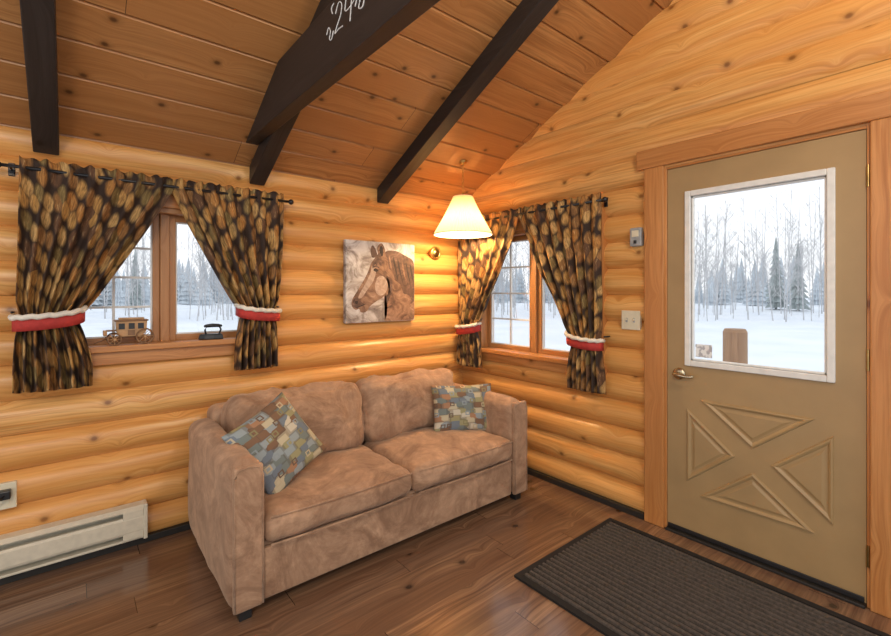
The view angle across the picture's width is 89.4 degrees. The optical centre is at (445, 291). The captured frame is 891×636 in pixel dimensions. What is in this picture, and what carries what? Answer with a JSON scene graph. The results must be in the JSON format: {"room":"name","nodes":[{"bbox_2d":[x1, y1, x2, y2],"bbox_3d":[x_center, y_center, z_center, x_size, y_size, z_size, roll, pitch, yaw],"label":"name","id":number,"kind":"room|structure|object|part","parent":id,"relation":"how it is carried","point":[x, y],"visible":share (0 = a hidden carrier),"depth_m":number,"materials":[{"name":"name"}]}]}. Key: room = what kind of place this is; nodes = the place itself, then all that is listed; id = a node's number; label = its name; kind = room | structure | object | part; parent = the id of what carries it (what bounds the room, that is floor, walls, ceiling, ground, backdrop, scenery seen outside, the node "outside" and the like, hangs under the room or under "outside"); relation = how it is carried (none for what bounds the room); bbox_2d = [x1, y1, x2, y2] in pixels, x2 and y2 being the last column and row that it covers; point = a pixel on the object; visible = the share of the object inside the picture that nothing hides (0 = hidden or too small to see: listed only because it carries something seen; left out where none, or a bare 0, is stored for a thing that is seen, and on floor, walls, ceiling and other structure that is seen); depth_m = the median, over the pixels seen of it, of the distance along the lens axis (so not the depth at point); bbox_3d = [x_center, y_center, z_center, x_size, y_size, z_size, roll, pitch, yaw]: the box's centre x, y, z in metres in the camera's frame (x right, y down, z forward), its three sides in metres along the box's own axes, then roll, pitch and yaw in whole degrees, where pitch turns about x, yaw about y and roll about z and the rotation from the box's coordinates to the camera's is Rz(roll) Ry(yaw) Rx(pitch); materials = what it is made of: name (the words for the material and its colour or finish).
{"room":"cabin living room","nodes":[
{"label":"cabin living room","id":0,"kind":"room"},
{"bbox_2d":[0,126,462,534],"bbox_3d":[-1.661,0.258,2.463,4.600,2.160,0.144,0,0,-40],"label":"wall","id":1,"kind":"structure","parent":0,"point":[119,439],"depth_m":2.54,"materials":[{"name":"brown wood"}]},
{"bbox_2d":[0,480,16,509],"bbox_3d":[-1.994,0.911,2.059,0.052,0.121,0.099,0,0,-40],"label":"wall outlet","id":2,"kind":"object","parent":1,"relation":"attached to","point":[8,490],"visible":1,"depth_m":2.02,"materials":[{"name":"beige plastic"}]},
{"bbox_2d":[1,499,9,503],"bbox_3d":[-2.020,0.958,2.066,0.032,0.028,0.007,0,0,-40],"label":"receptacle","id":3,"kind":"object","parent":2,"relation":"attached to","point":[4,501],"depth_m":2.07,"materials":[{"name":"beige plastic"}]},
{"bbox_2d":[0,499,147,578],"bbox_3d":[-2.128,1.200,1.939,1.411,0.181,0.073,0,0,-40],"label":"baseboard heater","id":4,"kind":"object","parent":1,"relation":"attached to","point":[24,550],"visible":1,"depth_m":2.18,"materials":[{"name":"metal"}]},
{"bbox_2d":[0,501,143,545],"bbox_3d":[-2.133,1.125,1.940,1.405,0.025,0.066,0,0,-40],"label":"hood","id":5,"kind":"object","parent":4,"relation":"attached to","point":[134,508],"depth_m":2.19,"materials":[{"name":"white metal"}]},
{"bbox_2d":[0,521,190,585],"bbox_3d":[-1.621,1.321,2.416,4.600,0.035,0.048,0,0,-40],"label":"baseboard","id":6,"kind":"structure","parent":1,"relation":"attached to","point":[174,529],"depth_m":2.28,"materials":[{"name":"black wood"}]},
{"bbox_2d":[0,155,293,393],"bbox_3d":[-1.490,-0.076,2.426,1.353,1.084,0.200,0,0,-40],"label":"window curtains","id":7,"kind":"object","parent":1,"relation":"attached to","point":[78,225],"visible":1,"depth_m":2.22,"materials":[{"name":"brown fabric"}]},
{"bbox_3d":[-2.011,-0.567,2.087,0.024,0.060,0.016,0,0,-40],"label":"bracket plate","id":8,"kind":"part","parent":7,"relation":"part of","materials":[{"name":"black metal"}]},
{"bbox_3d":[-1.695,-0.076,2.218,0.634,1.084,0.100,0,0,-40],"label":"panel","id":9,"kind":"part","parent":7,"relation":"part of","materials":[{"name":"brown fabric"}]},
{"bbox_3d":[-1.480,-0.567,2.414,1.295,0.015,0.016,0,0,-40],"label":"rod","id":10,"kind":"part","parent":7,"relation":"part of","materials":[{"name":"black metal"}]},
{"bbox_3d":[-1.239,-0.076,2.607,0.615,1.084,0.096,0,0,-40],"label":"panel","id":11,"kind":"part","parent":7,"relation":"part of","materials":[{"name":"brown fabric"}]},
{"bbox_2d":[86,195,236,344],"bbox_3d":[-1.576,-0.124,2.525,0.930,0.825,0.158,0,0,-40],"label":"window","id":12,"kind":"structure","parent":1,"relation":"in","point":[171,203],"depth_m":2.51,"materials":[{"name":"brown wood"}]},
{"bbox_3d":[-1.773,-0.079,2.403,0.012,0.642,0.018,0,0,-40],"label":"muntin","id":13,"kind":"part","parent":12,"relation":"part of","materials":[{"name":"beige wood"}]},
{"bbox_2d":[86,335,149,338],"bbox_3d":[-1.770,0.238,2.400,0.331,0.008,0.022,0,0,-40],"label":"bead","id":14,"kind":"object","parent":12,"relation":"attached to","point":[147,335],"visible":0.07,"depth_m":2.35,"materials":[{"name":"white plastic"}]},
{"bbox_3d":[-1.772,0.259,2.402,0.347,0.034,0.045,0,0,-40],"label":"sash rail","id":15,"kind":"part","parent":12,"relation":"part of","materials":[{"name":"brown wood"}]},
{"bbox_3d":[-1.773,0.082,2.403,0.347,0.012,0.017,0,0,-40],"label":"muntin","id":16,"kind":"part","parent":12,"relation":"part of","materials":[{"name":"beige wood"}]},
{"bbox_3d":[-1.773,-0.079,2.403,0.347,0.012,0.017,0,0,-40],"label":"muntin","id":17,"kind":"part","parent":12,"relation":"part of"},
{"bbox_3d":[-1.773,-0.239,2.403,0.347,0.012,0.017,0,0,-40],"label":"muntin","id":18,"kind":"part","parent":12,"relation":"part of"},
{"bbox_2d":[150,224,151,333],"bbox_3d":[-1.640,-0.079,2.508,0.008,0.642,0.022,0,0,-40],"label":"bead","id":19,"kind":"object","parent":12,"relation":"attached to","point":[151,224],"visible":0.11,"depth_m":2.50,"materials":[{"name":"white plastic"}]},
{"bbox_3d":[-1.626,-0.079,2.524,0.034,0.710,0.045,0,0,-40],"label":"sash stile","id":20,"kind":"part","parent":12,"relation":"part of","materials":[{"name":"brown wood"}]},
{"bbox_2d":[88,337,235,353],"bbox_3d":[-1.542,0.290,2.484,1.100,0.032,0.125,0,0,-40],"label":"window sill","id":21,"kind":"structure","parent":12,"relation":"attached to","point":[104,348],"depth_m":2.42,"materials":[{"name":"brown wood"}]},
{"bbox_2d":[94,317,154,345],"bbox_3d":[-1.674,0.204,2.348,0.255,0.140,0.092,0,0,-40],"label":"toy stagecoach","id":22,"kind":"object","parent":21,"relation":"on","point":[126,327],"visible":1,"depth_m":2.34,"materials":[{"name":"brown wood"}]},
{"bbox_3d":[-1.634,0.210,2.342,0.030,0.027,0.003,0,0,-40],"label":"door panel","id":23,"kind":"part","parent":22,"relation":"part of","materials":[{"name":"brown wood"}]},
{"bbox_2d":[198,323,222,339],"bbox_3d":[-1.364,0.229,2.615,0.130,0.091,0.068,0,0,-40],"label":"iron","id":24,"kind":"object","parent":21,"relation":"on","point":[210,336],"visible":1,"depth_m":2.60,"materials":[{"name":"black metal"}]},
{"bbox_3d":[-1.355,0.195,2.623,0.096,0.023,0.022,0,0,-40],"label":"handle","id":25,"kind":"part","parent":24,"relation":"part of","materials":[{"name":"black metal"}]},
{"bbox_3d":[-1.594,-0.079,2.547,0.044,0.710,0.080,0,0,-40],"label":"mullion","id":26,"kind":"part","parent":12,"relation":"part of","materials":[{"name":"brown wood"}]},
{"bbox_3d":[-1.566,-0.079,2.574,0.034,0.710,0.045,0,0,-40],"label":"sash stile","id":27,"kind":"part","parent":12,"relation":"part of","materials":[{"name":"brown wood"}]},
{"bbox_2d":[176,222,176,333],"bbox_3d":[-1.548,-0.079,2.585,0.008,0.642,0.022,0,0,-40],"label":"bead","id":28,"kind":"object","parent":12,"relation":"on","point":[176,222],"visible":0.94,"depth_m":2.58,"materials":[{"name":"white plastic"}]},
{"bbox_3d":[-1.419,-0.417,2.696,0.347,0.034,0.045,0,0,-40],"label":"sash rail","id":29,"kind":"part","parent":12,"relation":"part of","materials":[{"name":"brown wood"}]},
{"bbox_3d":[-1.419,0.259,2.696,0.347,0.034,0.045,0,0,-40],"label":"sash rail","id":30,"kind":"part","parent":12,"relation":"part of","materials":[{"name":"brown wood"}]},
{"bbox_2d":[177,330,236,333],"bbox_3d":[-1.417,0.238,2.693,0.331,0.008,0.022,0,0,-40],"label":"bead","id":31,"kind":"object","parent":12,"relation":"attached to","point":[218,330],"visible":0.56,"depth_m":2.67,"materials":[{"name":"white plastic"}]},
{"bbox_2d":[91,344,234,365],"bbox_3d":[-1.546,0.340,2.490,1.080,0.067,0.070,0,0,-40],"label":"apron","id":32,"kind":"object","parent":1,"relation":"attached to","point":[111,358],"visible":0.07,"depth_m":2.44,"materials":[{"name":"brown wood"}]},
{"bbox_2d":[159,208,183,216],"bbox_3d":[-1.580,-0.448,2.530,0.874,0.028,0.144,0,0,-40],"label":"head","id":33,"kind":"object","parent":1,"relation":"attached to","point":[167,211],"visible":0.08,"depth_m":2.50},
{"bbox_2d":[343,239,413,323],"bbox_3d":[-0.479,-0.074,3.333,0.590,0.588,0.036,0,0,-40],"label":"picture","id":34,"kind":"object","parent":1,"relation":"attached to","point":[378,277],"visible":1,"depth_m":3.30},
{"bbox_2d":[429,247,440,258],"bbox_3d":[-0.086,-0.319,3.684,0.104,0.104,0.040,0,0,-40],"label":"knob","id":35,"kind":"object","parent":1,"relation":"attached to","point":[434,252],"visible":1,"depth_m":3.67,"materials":[{"name":"gold metal"}]},
{"bbox_2d":[0,0,680,200],"bbox_3d":[-0.463,-1.685,1.131,4.740,1.996,3.864,0,0,-40],"label":"ceiling","id":36,"kind":"structure","parent":0,"point":[187,78],"depth_m":2.37,"materials":[{"name":"brown wood"}]},
{"bbox_2d":[19,0,58,154],"bbox_3d":[-0.757,-1.610,0.765,0.095,1.893,3.628,0,0,-40],"label":"rafter","id":37,"kind":"object","parent":36,"relation":"attached to","point":[38,17],"depth_m":1.81,"materials":[{"name":"brown wood"}]},
{"bbox_2d":[250,0,331,185],"bbox_3d":[-0.007,-1.610,1.388,0.090,1.893,3.628,0,0,-40],"label":"rafter","id":38,"kind":"object","parent":36,"relation":"attached to","point":[268,151],"depth_m":2.57,"materials":[{"name":"brown wood"}]},
{"bbox_2d":[246,0,439,144],"bbox_3d":[0.038,-0.987,1.208,0.069,0.260,3.633,0,0,-40],"label":"beam","id":39,"kind":"structure","parent":36,"relation":"attached to","point":[314,63],"depth_m":1.77,"materials":[{"name":"brown wood"}]},
{"bbox_2d":[334,1,342,33],"bbox_3d":[-0.398,-1.028,1.678,0.004,0.106,0.067,0,0,-40],"label":"chalk stroke","id":40,"kind":"object","parent":39,"relation":"attached to","point":[339,1],"visible":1,"depth_m":1.68,"materials":[{"name":"white"}]},
{"bbox_2d":[433,160,492,238],"bbox_3d":[0.130,-0.700,3.350,0.442,0.554,0.442,0,0,-40],"label":"pendant lamp","id":41,"kind":"object","parent":36,"relation":"hanging from","point":[462,219],"visible":1,"depth_m":3.25,"materials":[{"name":"beige fabric"}]},
{"bbox_3d":[0.130,-0.567,3.350,0.441,0.280,0.441,0,0,-40],"label":"lamp shade","id":42,"kind":"part","parent":41,"relation":"part of","materials":[{"name":"beige fabric"}]},
{"bbox_2d":[377,0,558,203],"bbox_3d":[0.689,-1.610,1.967,0.095,1.893,3.628,0,0,-40],"label":"rafter","id":43,"kind":"object","parent":36,"relation":"attached to","point":[528,14],"depth_m":2.59,"materials":[{"name":"brown wood"}]},
{"bbox_2d":[0,474,890,635],"bbox_3d":[-0.138,1.398,0.741,4.740,0.120,4.740,0,0,-40],"label":"floor","id":44,"kind":"structure","parent":0,"point":[454,577],"depth_m":2.02,"materials":[{"name":"laminate"}]},
{"bbox_2d":[188,368,526,621],"bbox_3d":[-0.443,0.936,2.697,1.823,0.804,0.952,0,0,-40],"label":"loveseat","id":45,"kind":"object","parent":44,"relation":"on","point":[384,477],"visible":0.91,"depth_m":2.32,"materials":[{"name":"brown fabric"}]},
{"bbox_3d":[-1.082,0.997,2.166,0.163,0.634,0.889,0,0,-40],"label":"arm","id":46,"kind":"part","parent":45,"relation":"part of"},
{"bbox_3d":[-0.803,0.996,1.829,0.118,0.585,0.042,0,0,-40],"label":"arm panel","id":47,"kind":"part","parent":45,"relation":"part of","materials":[{"name":"brown fabric"}]},
{"bbox_2d":[221,392,325,493],"bbox_3d":[-0.817,0.738,2.191,0.232,0.437,0.464,0,0,25],"label":"throw pillow","id":48,"kind":"object","parent":45,"relation":"on","point":[277,436],"visible":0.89,"depth_m":2.13,"materials":[{"name":"fabric"}]},
{"bbox_3d":[-0.678,0.938,2.978,1.600,0.624,0.220,0,0,-40],"label":"frame","id":49,"kind":"part","parent":45,"relation":"part of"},
{"bbox_2d":[221,381,363,454],"bbox_3d":[-0.845,0.765,2.582,0.804,0.461,0.338,0,0,-40],"label":"cushion","id":50,"kind":"object","parent":45,"relation":"on","point":[333,411],"depth_m":2.55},
{"bbox_2d":[264,445,411,540],"bbox_3d":[-0.639,0.993,2.329,0.778,0.195,0.637,0,0,-40],"label":"seat cushion","id":51,"kind":"object","parent":45,"relation":"on","point":[345,486],"depth_m":2.15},
{"bbox_3d":[-0.444,1.176,2.697,1.600,0.240,0.800,0,0,-40],"label":"frame","id":52,"kind":"part","parent":45,"relation":"part of","materials":[{"name":"brown fabric"}]},
{"bbox_3d":[-0.179,1.180,2.378,1.535,0.215,0.030,0,0,-40],"label":"rail","id":53,"kind":"part","parent":45,"relation":"part of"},
{"bbox_2d":[355,368,453,442],"bbox_3d":[-0.252,0.765,3.081,0.802,0.460,0.348,0,0,-40],"label":"cushion","id":54,"kind":"object","parent":45,"relation":"on","point":[400,405],"depth_m":2.88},
{"bbox_2d":[364,427,511,490],"bbox_3d":[-0.053,0.993,2.822,0.771,0.197,0.637,0,0,-40],"label":"seat cushion","id":55,"kind":"object","parent":45,"relation":"on","point":[447,460],"depth_m":2.65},
{"bbox_2d":[431,383,490,430],"bbox_3d":[0.119,0.783,3.037,0.439,0.318,0.175,0,0,-13],"label":"throw pillow","id":56,"kind":"object","parent":45,"relation":"on","point":[455,407],"visible":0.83,"depth_m":2.97,"materials":[{"name":"fabric"}]},
{"bbox_3d":[0.195,0.997,3.228,0.163,0.628,0.887,0,0,-40],"label":"arm","id":57,"kind":"part","parent":45,"relation":"part of"},
{"bbox_3d":[0.474,0.996,2.890,0.118,0.585,0.042,0,0,-40],"label":"arm panel","id":58,"kind":"part","parent":45,"relation":"part of","materials":[{"name":"brown fabric"}]},
{"bbox_2d":[514,518,890,635],"bbox_3d":[1.134,1.331,1.791,0.840,0.014,1.530,0,0,-40],"label":"door mat","id":59,"kind":"object","parent":44,"relation":"on","point":[618,578],"visible":1,"depth_m":1.98,"materials":[{"name":"black rubber"}]},
{"bbox_2d":[460,0,890,511],"bbox_3d":[1.310,-0.612,2.594,0.144,3.900,3.740,0,0,-40],"label":"wall","id":60,"kind":"structure","parent":0,"point":[698,68],"depth_m":2.70,"materials":[{"name":"brown wood"}]},
{"bbox_2d":[514,230,525,236],"bbox_3d":[0.670,-0.448,3.363,0.144,0.028,1.004,0,0,-40],"label":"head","id":61,"kind":"object","parent":60,"relation":"attached to","point":[522,232],"visible":0.02,"depth_m":3.40},
{"bbox_2d":[479,220,568,356],"bbox_3d":[0.665,-0.035,3.359,0.158,1.005,1.060,0,0,-40],"label":"window","id":62,"kind":"structure","parent":60,"relation":"in","point":[519,227],"depth_m":3.37,"materials":[{"name":"brown wood"}]},
{"bbox_3d":[0.379,0.011,3.752,0.045,0.890,0.034,0,0,-40],"label":"sash stile","id":63,"kind":"part","parent":62,"relation":"part of","materials":[{"name":"brown wood"}]},
{"bbox_2d":[491,289,493,342],"bbox_3d":[0.390,0.011,3.733,0.022,0.822,0.008,0,0,-40],"label":"bead","id":64,"kind":"object","parent":62,"relation":"on","point":[492,295],"visible":0.56,"depth_m":3.73,"materials":[{"name":"white plastic"}]},
{"bbox_3d":[0.522,0.439,3.580,0.045,0.034,0.412,0,0,-40],"label":"sash rail","id":65,"kind":"part","parent":62,"relation":"part of","materials":[{"name":"brown wood"}]},
{"bbox_3d":[0.522,0.216,3.580,0.017,0.012,0.412,0,0,-40],"label":"muntin","id":66,"kind":"part","parent":62,"relation":"part of","materials":[{"name":"beige wood"}]},
{"bbox_2d":[492,342,528,346],"bbox_3d":[0.519,0.418,3.578,0.022,0.008,0.396,0,0,-40],"label":"bead","id":67,"kind":"object","parent":62,"relation":"attached to","point":[492,342],"visible":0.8,"depth_m":3.56,"materials":[{"name":"white plastic"}]},
{"bbox_3d":[0.522,0.011,3.580,0.017,0.012,0.412,0,0,-40],"label":"muntin","id":68,"kind":"part","parent":62,"relation":"part of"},
{"bbox_3d":[0.522,0.011,3.580,0.018,0.822,0.012,0,0,-40],"label":"muntin","id":69,"kind":"part","parent":62,"relation":"part of","materials":[{"name":"beige wood"}]},
{"bbox_3d":[0.522,-0.195,3.580,0.017,0.012,0.412,0,0,-40],"label":"muntin","id":70,"kind":"part","parent":62,"relation":"part of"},
{"bbox_3d":[0.522,-0.417,3.580,0.045,0.034,0.412,0,0,-40],"label":"sash rail","id":71,"kind":"part","parent":62,"relation":"part of","materials":[{"name":"brown wood"}]},
{"bbox_2d":[529,243,529,347],"bbox_3d":[0.648,0.011,3.423,0.022,0.822,0.008,0,0,-40],"label":"bead","id":72,"kind":"object","parent":62,"relation":"on","point":[529,243],"visible":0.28,"depth_m":3.42,"materials":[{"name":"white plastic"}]},
{"bbox_3d":[0.664,0.011,3.409,0.045,0.890,0.034,0,0,-40],"label":"sash stile","id":73,"kind":"part","parent":62,"relation":"part of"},
{"bbox_3d":[0.687,0.011,3.377,0.080,0.890,0.044,0,0,-40],"label":"mullion","id":74,"kind":"part","parent":62,"relation":"part of","materials":[{"name":"brown wood"}]},
{"bbox_3d":[0.714,0.011,3.349,0.045,0.890,0.034,0,0,-40],"label":"sash stile","id":75,"kind":"part","parent":62,"relation":"part of","materials":[{"name":"brown wood"}]},
{"bbox_2d":[481,347,605,368],"bbox_3d":[0.624,0.470,3.324,0.125,0.032,1.230,0,0,-40],"label":"stool","id":76,"kind":"object","parent":62,"relation":"attached to","point":[499,351],"visible":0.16,"depth_m":3.29,"materials":[{"name":"brown wood"}]},
{"bbox_2d":[542,277,544,348],"bbox_3d":[0.725,0.011,3.330,0.022,0.822,0.008,0,0,-40],"label":"bead","id":77,"kind":"object","parent":62,"relation":"on","point":[543,281],"visible":0.56,"depth_m":3.33,"materials":[{"name":"white plastic"}]},
{"bbox_3d":[0.857,0.439,3.177,0.045,0.034,0.412,0,0,-40],"label":"sash rail","id":78,"kind":"part","parent":62,"relation":"part of","materials":[{"name":"brown wood"}]},
{"bbox_2d":[543,348,569,351],"bbox_3d":[0.854,0.418,3.175,0.022,0.008,0.396,0,0,-40],"label":"bead","id":79,"kind":"object","parent":62,"relation":"attached to","point":[543,348],"visible":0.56,"depth_m":3.24,"materials":[{"name":"white plastic"}]},
{"bbox_2d":[454,192,609,393],"bbox_3d":[0.554,0.009,3.286,0.200,1.254,1.388,0,0,-40],"label":"window curtains","id":80,"kind":"object","parent":60,"relation":"attached to","point":[564,236],"visible":0.95,"depth_m":3.00,"materials":[{"name":"brown fabric"}]},
{"bbox_3d":[0.318,-0.001,3.525,0.101,1.234,0.687,0,0,-40],"label":"panel","id":81,"kind":"part","parent":80,"relation":"part of","materials":[{"name":"brown fabric"}]},
{"bbox_3d":[0.543,-0.567,3.277,0.016,0.015,1.330,0,0,-40],"label":"rod","id":82,"kind":"part","parent":80,"relation":"part of","materials":[{"name":"black metal"}]},
{"bbox_3d":[0.744,0.009,3.018,0.094,1.254,0.680,0,0,-40],"label":"panel","id":83,"kind":"part","parent":80,"relation":"part of","materials":[{"name":"brown fabric"}]},
{"bbox_2d":[482,352,607,374],"bbox_3d":[0.629,0.519,3.329,0.070,0.067,1.210,0,0,-40],"label":"apron","id":84,"kind":"object","parent":60,"relation":"attached to","point":[556,367],"visible":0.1,"depth_m":3.31,"materials":[{"name":"brown wood"}]},
{"bbox_2d":[527,467,643,519],"bbox_3d":[0.667,1.321,3.270,0.048,0.035,1.600,0,0,-40],"label":"baseboard","id":85,"kind":"structure","parent":60,"relation":"attached to","point":[604,500],"depth_m":2.93,"materials":[{"name":"black wood"}]},
{"bbox_2d":[601,207,607,359],"bbox_3d":[0.993,-0.025,2.893,0.068,1.025,0.075,0,0,-40],"label":"window trim","id":86,"kind":"structure","parent":60,"relation":"attached to","point":[604,217],"depth_m":2.85,"materials":[{"name":"brown wood"}]},
{"bbox_2d":[622,310,641,329],"bbox_3d":[1.119,0.170,2.715,0.042,0.115,0.115,0,0,-40],"label":"light switch","id":87,"kind":"object","parent":60,"relation":"attached to","point":[631,320],"visible":1,"depth_m":2.71,"materials":[{"name":"beige plastic"}]},
{"bbox_2d":[630,227,643,246],"bbox_3d":[1.140,-0.327,2.683,0.050,0.110,0.070,0,0,-40],"label":"thermostat","id":88,"kind":"object","parent":60,"relation":"attached to","point":[636,234],"visible":0.98,"depth_m":2.67,"materials":[{"name":"grey plastic"}]},
{"bbox_2d":[691,176,825,197],"bbox_3d":[1.535,-0.517,2.245,0.022,0.010,0.575,0,0,-40],"label":"bead","id":89,"kind":"object","parent":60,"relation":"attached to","point":[822,177],"visible":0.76,"depth_m":2.21,"materials":[{"name":"white plastic"}]},
{"bbox_2d":[693,358,824,374],"bbox_3d":[1.535,0.368,2.245,0.022,0.010,0.575,0,0,-40],"label":"bead","id":90,"kind":"object","parent":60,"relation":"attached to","point":[694,359],"visible":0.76,"depth_m":2.21,"materials":[{"name":"white plastic"}]},
{"bbox_2d":[687,400,833,532],"bbox_3d":[1.522,0.838,2.231,0.012,0.520,0.620,0,0,-40],"label":"door panels","id":91,"kind":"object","parent":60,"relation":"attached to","point":[810,471],"depth_m":2.20,"materials":[{"name":"paint"}]},
{"bbox_2d":[636,90,890,618],"bbox_3d":[1.589,0.256,2.241,0.166,2.165,1.240,0,0,-40],"label":"door frame","id":92,"kind":"structure","parent":60,"relation":"attached to","point":[880,130],"depth_m":1.99,"materials":[{"name":"brown wood"}]},
{"bbox_3d":[1.554,-0.772,2.212,0.076,0.110,1.240,0,0,-40],"label":"casing header","id":93,"kind":"part","parent":92,"relation":"part of","materials":[{"name":"brown wood"}]},
{"bbox_2d":[665,526,866,608],"bbox_3d":[1.565,1.331,2.267,0.168,0.014,0.830,0,0,-40],"label":"trim","id":94,"kind":"structure","parent":60,"relation":"attached to","point":[812,585],"depth_m":2.15,"materials":[{"name":"brown wood"}]},
{"bbox_2d":[668,130,866,602],"bbox_3d":[1.541,0.317,2.247,0.041,2.018,0.830,0,0,-40],"label":"door","id":95,"kind":"structure","parent":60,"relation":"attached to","point":[835,554],"depth_m":2.12,"materials":[{"name":"paint"}]},
{"bbox_2d":[673,367,685,379],"bbox_3d":[1.296,0.453,2.499,0.014,0.066,0.066,0,0,-40],"label":"rose","id":96,"kind":"object","parent":95,"relation":"attached to","point":[678,369],"visible":0.62,"depth_m":2.49,"materials":[{"name":"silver metal"}]},
{"bbox_3d":[1.274,0.453,2.480,0.052,0.022,0.022,0,0,-40],"label":"spindle","id":97,"kind":"object","parent":96,"relation":"attached to","visible":0},
{"bbox_2d":[672,372,693,378],"bbox_3d":[1.284,0.453,2.438,0.024,0.026,0.107,0,0,-42],"label":"lever","id":98,"kind":"object","parent":97,"relation":"attached to","point":[675,374],"visible":1,"depth_m":2.43,"materials":[{"name":"silver metal"}]},
{"bbox_2d":[685,191,690,365],"bbox_3d":[1.336,-0.074,2.473,0.038,0.955,0.030,0,0,-40],"label":"frame","id":99,"kind":"object","parent":95,"relation":"attached to","point":[687,193],"visible":0.8,"depth_m":2.46,"materials":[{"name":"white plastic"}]},
{"bbox_2d":[691,196,694,359],"bbox_3d":[1.355,-0.074,2.463,0.022,0.895,0.010,0,0,-40],"label":"bead","id":100,"kind":"object","parent":99,"relation":"attached to","point":[692,199],"visible":1,"depth_m":2.46,"materials":[{"name":"white plastic"}]},
{"bbox_2d":[690,169,825,195],"bbox_3d":[1.529,-0.537,2.240,0.038,0.030,0.575,0,0,-40],"label":"frame","id":101,"kind":"object","parent":95,"relation":"attached to","point":[822,172],"visible":0.8,"depth_m":2.20,"materials":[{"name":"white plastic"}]},
{"bbox_2d":[690,360,826,381],"bbox_3d":[1.529,0.388,2.240,0.038,0.030,0.575,0,0,-40],"label":"frame","id":102,"kind":"object","parent":95,"relation":"attached to","point":[780,373],"visible":0.81,"depth_m":2.19,"materials":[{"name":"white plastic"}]},
{"bbox_2d":[668,522,863,601],"bbox_3d":[1.520,1.310,2.229,0.006,0.024,0.820,0,0,-40],"label":"door sweep","id":103,"kind":"object","parent":95,"relation":"attached to","point":[734,549],"depth_m":2.16,"materials":[{"name":"black metal"}]},
{"bbox_2d":[826,167,835,382],"bbox_3d":[1.723,-0.074,2.008,0.038,0.955,0.030,0,0,-40],"label":"frame","id":104,"kind":"object","parent":95,"relation":"attached to","point":[830,172],"visible":0.97,"depth_m":1.99,"materials":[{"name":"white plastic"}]},
{"bbox_3d":[1.540,-0.074,2.249,0.005,0.895,0.575,0,0,-40],"label":"glass","id":105,"kind":"object","parent":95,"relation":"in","visible":0},
{"bbox_2d":[695,344,711,357],"bbox_3d":[1.390,0.318,2.422,0.001,0.070,0.083,0,0,-40],"label":"card","id":106,"kind":"object","parent":105,"relation":"attached to","point":[705,351],"visible":1,"depth_m":2.42,"materials":[{"name":"white paper"}]},
{"bbox_2d":[824,176,825,374],"bbox_3d":[1.716,-0.074,2.028,0.022,0.895,0.010,0,0,-40],"label":"bead","id":107,"kind":"object","parent":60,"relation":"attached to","point":[825,176],"visible":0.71,"depth_m":2.02,"materials":[{"name":"white plastic"}]},
{"bbox_2d":[866,545,869,567],"bbox_3d":[1.789,1.118,1.904,0.014,0.090,0.014,0,0,-40],"label":"hinge","id":108,"kind":"object","parent":60,"relation":"attached to","point":[867,546],"visible":1,"depth_m":1.90,"materials":[{"name":"gold metal"}]},
{"bbox_2d":[866,349,869,370],"bbox_3d":[1.789,0.288,1.904,0.014,0.090,0.014,0,0,-40],"label":"hinge","id":109,"kind":"object","parent":60,"relation":"attached to","point":[867,350],"visible":1,"depth_m":1.90,"materials":[{"name":"gold metal"}]},
{"bbox_2d":[866,165,869,186],"bbox_3d":[1.789,-0.492,1.904,0.014,0.090,0.014,0,0,-40],"label":"hinge","id":110,"kind":"object","parent":60,"relation":"attached to","point":[867,166],"visible":1,"depth_m":1.90,"materials":[{"name":"gold metal"}]},
{"label":"outside","id":111,"kind":"structure","parent":0,"visible":0},
{"bbox_2d":[81,294,823,371],"bbox_3d":[0.151,0.942,3.881,150.000,1.649,150.000,0,0,-40],"label":"snowy ground","id":112,"kind":"structure","parent":111,"point":[796,343],"depth_m":21.77,"materials":[{"name":"white snow"}]},
{"bbox_2d":[90,186,823,321],"bbox_3d":[3.594,-3.687,39.974,120.032,10.860,52.071,0,0,6],"label":"forest","id":113,"kind":"object","parent":112,"relation":"on","point":[779,293],"visible":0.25,"depth_m":34.27,"materials":[{"name":"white plant"}]},
{"bbox_2d":[723,328,747,363],"bbox_3d":[2.892,1.053,4.495,0.220,1.370,0.220,0,0,-40],"label":"porch post","id":114,"kind":"object","parent":112,"relation":"on","point":[735,340],"visible":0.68,"depth_m":4.41,"materials":[{"name":"brown wood"}]}
]}

